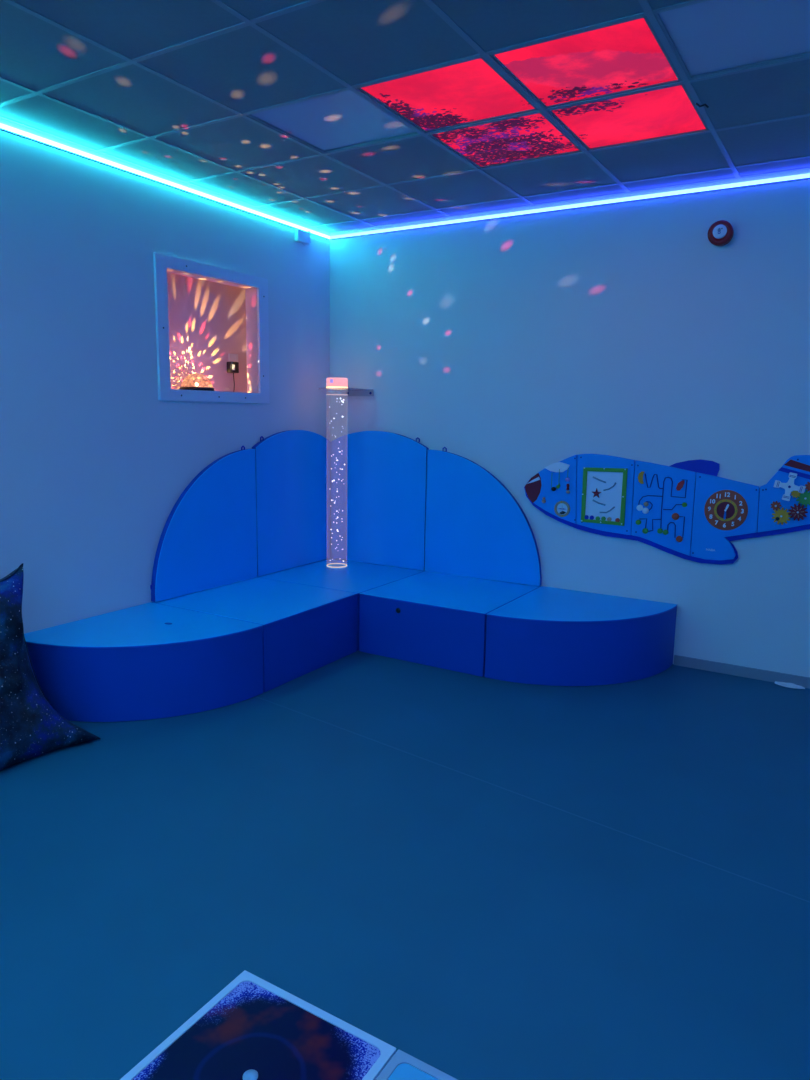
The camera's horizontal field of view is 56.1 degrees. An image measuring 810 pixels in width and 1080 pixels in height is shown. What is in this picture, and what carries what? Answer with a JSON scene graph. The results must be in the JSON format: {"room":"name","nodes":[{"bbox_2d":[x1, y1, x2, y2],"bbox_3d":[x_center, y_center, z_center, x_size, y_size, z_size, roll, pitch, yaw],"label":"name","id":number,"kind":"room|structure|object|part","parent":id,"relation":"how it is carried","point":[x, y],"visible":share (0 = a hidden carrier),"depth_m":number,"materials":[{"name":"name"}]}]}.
{"room":"sensory room","nodes":[
{"label":"sensory room","id":0,"kind":"room"},
{"bbox_2d":[0,118,329,633],"bbox_3d":[-2.205,-0.451,3.266,0.060,2.975,6.220,7,11,31],"label":"wall","id":1,"kind":"structure","parent":0,"point":[94,467],"depth_m":4.12,"materials":[{"name":"paint"}]},
{"bbox_2d":[0,123,329,239],"bbox_3d":[-2.160,-1.827,3.006,0.014,0.022,6.188,7,11,31],"label":"led strip","id":2,"kind":"object","parent":1,"relation":"attached to","point":[4,127],"visible":1,"depth_m":4.18,"materials":[{"name":"plastic"}]},
{"bbox_2d":[150,446,256,602],"bbox_3d":[-1.262,-0.133,4.809,0.044,0.905,0.900,7,11,31],"label":"backrest","id":3,"kind":"object","parent":1,"relation":"attached to","point":[208,539],"visible":1,"depth_m":4.83,"materials":[{"name":"blue leather"}]},
{"bbox_2d":[153,252,269,403],"bbox_3d":[-1.218,-1.285,4.785,0.122,0.820,0.948,7,11,31],"label":"window","id":4,"kind":"structure","parent":1,"relation":"in","point":[256,288],"depth_m":4.80,"materials":[{"name":"white plastic"}]},
{"bbox_2d":[252,430,330,576],"bbox_3d":[-0.810,-0.296,5.538,0.044,1.002,0.835,7,11,31],"label":"foam arched backrest","id":5,"kind":"object","parent":1,"relation":"attached to","point":[293,466],"visible":0.98,"depth_m":5.49,"materials":[{"name":"blue leather"}]},
{"bbox_2d":[295,229,311,245],"bbox_3d":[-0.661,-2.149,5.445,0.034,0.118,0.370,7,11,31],"label":"controller","id":6,"kind":"object","parent":1,"relation":"attached to","point":[301,236],"visible":1,"depth_m":5.33,"materials":[{"name":"white plastic"}]},
{"bbox_2d":[167,272,246,392],"bbox_3d":[-1.346,-1.328,4.839,0.239,0.880,1.260,7,11,31],"label":"wall","id":7,"kind":"structure","parent":0,"point":[207,319],"depth_m":5.05,"materials":[{"name":"paint"}]},
{"bbox_2d":[227,362,238,391],"bbox_3d":[-1.199,-1.117,5.231,0.056,0.213,0.110,7,11,31],"label":"power adapter","id":8,"kind":"object","parent":7,"relation":"attached to","point":[232,367],"visible":0.89,"depth_m":5.22,"materials":[{"name":"black plastic"}]},
{"bbox_2d":[229,353,237,361],"bbox_3d":[-1.189,-1.247,5.282,0.012,0.090,0.090,7,11,31],"label":"wall socket","id":9,"kind":"object","parent":7,"relation":"attached to","point":[232,357],"visible":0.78,"depth_m":5.28,"materials":[{"name":"white plastic"}]},
{"bbox_3d":[-1.356,-0.942,4.906,0.168,0.035,1.198,7,11,31],"label":"trim","id":10,"kind":"structure","parent":7,"relation":"attached to","visible":0},
{"bbox_2d":[180,383,213,390],"bbox_3d":[-1.331,-1.011,4.862,0.214,0.112,0.214,7,11,31],"label":"projector","id":11,"kind":"object","parent":10,"relation":"on","point":[196,384],"visible":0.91,"depth_m":4.79,"materials":[{"name":"black plastic"}]},
{"bbox_2d":[0,651,809,1079],"bbox_3d":[0.014,1.222,2.168,5.220,0.100,6.220,7,11,31],"label":"floor","id":12,"kind":"structure","parent":0,"point":[481,878],"depth_m":2.53,"materials":[{"name":"carpet"}]},
{"bbox_2d":[0,563,100,770],"bbox_3d":[-1.913,0.562,3.191,0.645,0.801,0.968,7,11,31],"label":"cushion","id":13,"kind":"object","parent":12,"relation":"on","point":[30,727],"visible":1,"depth_m":3.34,"materials":[{"name":"fabric"}]},
{"bbox_2d":[24,602,262,721],"bbox_3d":[-1.368,0.657,3.958,0.883,0.387,0.883,7,11,31],"label":"seat","id":14,"kind":"object","parent":12,"relation":"on","point":[147,661],"visible":0.87,"depth_m":3.78,"materials":[{"name":"blue leather"}]},
{"bbox_3d":[-1.365,0.472,3.927,0.877,0.005,0.877,7,11,31],"label":"seat","id":15,"kind":"part","parent":14,"relation":"part of","materials":[{"name":"blue leather"}]},
{"bbox_2d":[152,577,357,691],"bbox_3d":[-0.908,0.542,4.708,0.882,0.384,0.882,7,11,31],"label":"seat","id":16,"kind":"object","parent":12,"relation":"on","point":[306,629],"visible":0.72,"depth_m":4.52,"materials":[{"name":"blue leather"}]},
{"bbox_3d":[-0.905,0.355,4.677,0.877,0.005,0.877,7,11,31],"label":"seat","id":17,"kind":"part","parent":16,"relation":"part of","materials":[{"name":"blue leather"}]},
{"bbox_3d":[-0.908,0.545,4.708,0.877,0.379,0.877,7,11,31],"label":"seat","id":18,"kind":"part","parent":16,"relation":"part of","materials":[{"name":"blue leather"}]},
{"bbox_2d":[120,970,457,1079],"bbox_3d":[-0.143,1.251,1.607,0.971,0.019,0.483,7,11,31],"label":"tile","id":19,"kind":"object","parent":12,"relation":"on","point":[253,1028],"depth_m":1.81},
{"bbox_2d":[257,558,424,650],"bbox_3d":[-0.449,0.426,5.458,0.882,0.384,0.882,7,11,31],"label":"seat","id":20,"kind":"object","parent":12,"relation":"on","point":[356,577],"visible":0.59,"depth_m":5.33,"materials":[{"name":"blue leather"}]},
{"bbox_2d":[326,377,347,567],"bbox_3d":[-0.498,-0.485,5.562,0.154,1.374,0.156,7,11,31],"label":"column","id":21,"kind":"structure","parent":20,"relation":"on","point":[332,382],"depth_m":5.41,"materials":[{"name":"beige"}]},
{"bbox_3d":[-0.446,0.239,5.427,0.877,0.005,0.877,7,11,31],"label":"seat","id":22,"kind":"part","parent":20,"relation":"part of","materials":[{"name":"blue leather"}]},
{"bbox_3d":[-0.449,0.428,5.458,0.877,0.379,0.877,7,11,31],"label":"seat","id":23,"kind":"part","parent":20,"relation":"part of","materials":[{"name":"blue leather"}]},
{"bbox_2d":[359,571,540,676],"bbox_3d":[0.308,0.512,5.004,0.882,0.384,0.888,7,11,31],"label":"seat","id":24,"kind":"object","parent":12,"relation":"on","point":[438,620],"visible":0.94,"depth_m":4.69,"materials":[{"name":"blue leather"}]},
{"bbox_3d":[0.309,0.515,5.007,0.877,0.379,0.877,7,11,31],"label":"seat","id":25,"kind":"part","parent":24,"relation":"part of","materials":[{"name":"blue leather"}]},
{"bbox_3d":[0.312,0.325,4.976,0.877,0.005,0.877,7,11,31],"label":"seat","id":26,"kind":"part","parent":24,"relation":"part of","materials":[{"name":"blue leather"}]},
{"bbox_2d":[485,586,676,685],"bbox_3d":[1.068,0.599,4.556,0.883,0.384,0.883,7,11,31],"label":"seat","id":27,"kind":"object","parent":12,"relation":"on","point":[550,636],"visible":1,"depth_m":4.35,"materials":[{"name":"blue leather"}]},
{"bbox_3d":[1.071,0.412,4.525,0.877,0.005,0.877,7,11,31],"label":"seat","id":28,"kind":"part","parent":27,"relation":"part of","materials":[{"name":"blue leather"}]},
{"bbox_2d":[775,681,804,688],"bbox_3d":[2.206,0.829,4.361,0.157,0.023,0.053,7,11,31],"label":"paper scrap","id":29,"kind":"object","parent":12,"relation":"on","point":[789,685],"visible":1,"depth_m":4.35,"materials":[{"name":"white paper"}]},
{"bbox_2d":[0,0,809,231],"bbox_3d":[0.043,-1.677,1.700,5.260,0.116,6.220,7,11,31],"label":"ceiling","id":30,"kind":"structure","parent":0,"point":[244,70],"depth_m":3.19,"materials":[{"name":"tile"}]},
{"bbox_2d":[247,90,418,152],"bbox_3d":[-0.322,-1.932,3.521,0.596,0.014,0.596,7,11,31],"label":"ceiling light panel","id":31,"kind":"object","parent":30,"relation":"attached to","point":[345,119],"visible":0.79,"depth_m":3.52,"materials":[{"name":"white plastic"}]},
{"bbox_2d":[0,0,809,226],"bbox_3d":[0.062,-1.613,1.686,5.200,0.003,6.200,7,11,31],"label":"trim","id":32,"kind":"structure","parent":30,"relation":"attached to","point":[650,14],"depth_m":3.21,"materials":[{"name":"white metal"}]},
{"bbox_2d":[356,57,537,132],"bbox_3d":[0.191,-1.872,3.216,0.596,0.012,0.596,7,11,31],"label":"panel","id":33,"kind":"object","parent":30,"relation":"attached to","point":[470,91],"visible":0.79,"depth_m":3.20,"materials":[{"name":"plastic"}]},
{"bbox_2d":[429,112,581,167],"bbox_3d":[0.502,-1.951,3.724,0.596,0.012,0.596,7,11,31],"label":"panel","id":34,"kind":"object","parent":30,"relation":"attached to","point":[533,136],"visible":0.83,"depth_m":3.71,"materials":[{"name":"plastic"}]},
{"bbox_2d":[489,16,681,108],"bbox_3d":[0.705,-1.814,2.911,0.596,0.012,0.596,7,11,31],"label":"panel","id":35,"kind":"object","parent":30,"relation":"attached to","point":[627,56],"visible":0.83,"depth_m":2.89,"materials":[{"name":"plastic"}]},
{"bbox_2d":[548,84,708,149],"bbox_3d":[1.015,-1.893,3.419,0.596,0.012,0.596,7,11,31],"label":"panel","id":36,"kind":"object","parent":30,"relation":"attached to","point":[669,111],"visible":0.81,"depth_m":3.40,"materials":[{"name":"plastic"}]},
{"bbox_2d":[695,103,708,107],"bbox_3d":[1.255,-1.835,3.209,0.056,0.021,0.016,1,9,2],"label":"clip","id":37,"kind":"object","parent":30,"relation":"attached to","point":[697,104],"visible":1,"depth_m":3.21,"materials":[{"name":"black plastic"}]},
{"bbox_2d":[655,0,809,79],"bbox_3d":[1.218,-1.756,2.606,0.596,0.014,0.596,7,11,31],"label":"ceiling light panel","id":38,"kind":"object","parent":30,"relation":"attached to","point":[711,37],"visible":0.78,"depth_m":2.65,"materials":[{"name":"white plastic"}]},
{"bbox_2d":[330,169,809,676],"bbox_3d":[1.712,-0.602,4.558,5.300,2.975,0.100,7,11,31],"label":"wall","id":39,"kind":"structure","parent":0,"point":[517,347],"depth_m":4.69,"materials":[{"name":"paint"}]},
{"bbox_2d":[319,388,373,395],"bbox_3d":[-0.427,-1.076,5.528,0.250,0.050,0.350,7,11,31],"label":"holder","id":40,"kind":"object","parent":39,"relation":"attached to","point":[350,391],"visible":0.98,"depth_m":5.64,"materials":[{"name":"blue plastic"}]},
{"bbox_3d":[-0.429,-1.095,5.522,0.250,0.006,0.343,7,11,31],"label":"clear plate","id":41,"kind":"part","parent":40,"relation":"part of","materials":[{"name":"blue plastic"}]},
{"bbox_2d":[330,431,428,570],"bbox_3d":[-0.221,-0.314,5.699,0.881,1.002,0.044,7,11,31],"label":"foam arched backrest","id":42,"kind":"object","parent":39,"relation":"attached to","point":[381,492],"visible":0.99,"depth_m":5.66,"materials":[{"name":"blue leather"}]},
{"bbox_2d":[0,116,809,232],"bbox_3d":[0.062,-1.621,1.684,5.200,0.020,6.200,7,11,31],"label":"trim","id":43,"kind":"structure","parent":39,"relation":"attached to","point":[7,119],"depth_m":4.44,"materials":[{"name":"white metal"}]},
{"bbox_2d":[425,447,541,586],"bbox_3d":[0.538,-0.178,5.255,0.886,0.905,0.044,7,11,31],"label":"wall panel","id":44,"kind":"object","parent":39,"relation":"attached to","point":[475,527],"visible":1,"depth_m":5.27,"materials":[{"name":"blue leather"}]},
{"bbox_2d":[330,173,809,239],"bbox_3d":[1.667,-1.980,4.304,5.188,0.022,0.014,7,11,31],"label":"led strip","id":45,"kind":"object","parent":39,"relation":"attached to","point":[802,176],"visible":1,"depth_m":4.62,"materials":[{"name":"plastic"}]},
{"bbox_2d":[524,454,809,563],"bbox_3d":[1.593,-0.208,4.591,1.889,0.666,0.070,7,11,31],"label":"board","id":46,"kind":"object","parent":39,"relation":"attached to","point":[684,510],"visible":1,"depth_m":4.58,"materials":[{"name":"blue paint"}]},
{"bbox_3d":[0.956,-0.342,4.971,0.359,0.444,0.018,7,11,31],"label":"panel","id":47,"kind":"part","parent":46,"relation":"part of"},
{"bbox_3d":[1.252,-0.277,4.787,0.227,0.310,0.003,7,11,31],"label":"bead panel","id":48,"kind":"part","parent":46,"relation":"part of","materials":[{"name":"white plastic"}]},
{"bbox_3d":[1.250,-0.278,4.783,0.279,0.357,0.012,7,11,31],"label":"green frame","id":49,"kind":"part","parent":46,"relation":"part of","materials":[{"name":"paint"}]},
{"bbox_3d":[1.256,-0.292,4.795,0.370,0.494,0.018,7,11,31],"label":"panel","id":50,"kind":"part","parent":46,"relation":"part of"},
{"bbox_3d":[1.443,-0.198,4.675,0.038,0.038,0.012,7,11,31],"label":"round knob","id":51,"kind":"part","parent":46,"relation":"part of","materials":[{"name":"white paint"}]},
{"bbox_3d":[1.442,-0.382,4.647,0.035,0.076,0.012,7,11,31],"label":"moon knob","id":52,"kind":"part","parent":46,"relation":"part of","materials":[{"name":"yellow paint"}]},
{"bbox_3d":[1.473,-0.179,4.659,0.038,0.038,0.012,7,11,31],"label":"round knob","id":53,"kind":"part","parent":46,"relation":"part of","materials":[{"name":"white paint"}]},
{"bbox_3d":[1.564,-0.198,4.621,0.360,0.556,0.018,7,11,31],"label":"panel","id":54,"kind":"part","parent":46,"relation":"part of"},
{"bbox_3d":[1.626,-0.141,4.572,0.042,0.042,0.012,7,11,31],"label":"round knob","id":55,"kind":"part","parent":46,"relation":"part of","materials":[{"name":"red plastic"}]},
{"bbox_3d":[1.651,-0.006,4.577,0.038,0.038,0.012,7,11,31],"label":"round knob","id":56,"kind":"part","parent":46,"relation":"part of","materials":[{"name":"red plastic"}]},
{"bbox_3d":[1.641,-0.325,4.534,0.044,0.062,0.012,7,11,31],"label":"knob","id":57,"kind":"part","parent":46,"relation":"part of","materials":[{"name":"red paint"}]},
{"bbox_3d":[1.870,-0.130,4.444,0.354,0.513,0.018,7,11,31],"label":"panel","id":58,"kind":"part","parent":46,"relation":"part of","materials":[{"name":"blue wood"}]},
{"bbox_3d":[2.205,-0.246,4.221,0.436,0.450,0.018,7,11,31],"label":"panel","id":59,"kind":"part","parent":46,"relation":"part of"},
{"bbox_2d":[708,220,733,245],"bbox_3d":[1.765,-1.714,4.252,0.132,0.132,0.072,7,11,31],"label":"fire alarm","id":60,"kind":"object","parent":39,"relation":"attached to","point":[720,233],"visible":1,"depth_m":4.23,"materials":[{"name":"red plastic"}]},
{"bbox_2d":[674,655,809,688],"bbox_3d":[2.758,0.868,4.080,2.538,0.062,0.012,7,11,31],"label":"baseboard","id":61,"kind":"structure","parent":39,"relation":"attached to","point":[759,674],"depth_m":4.52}
]}

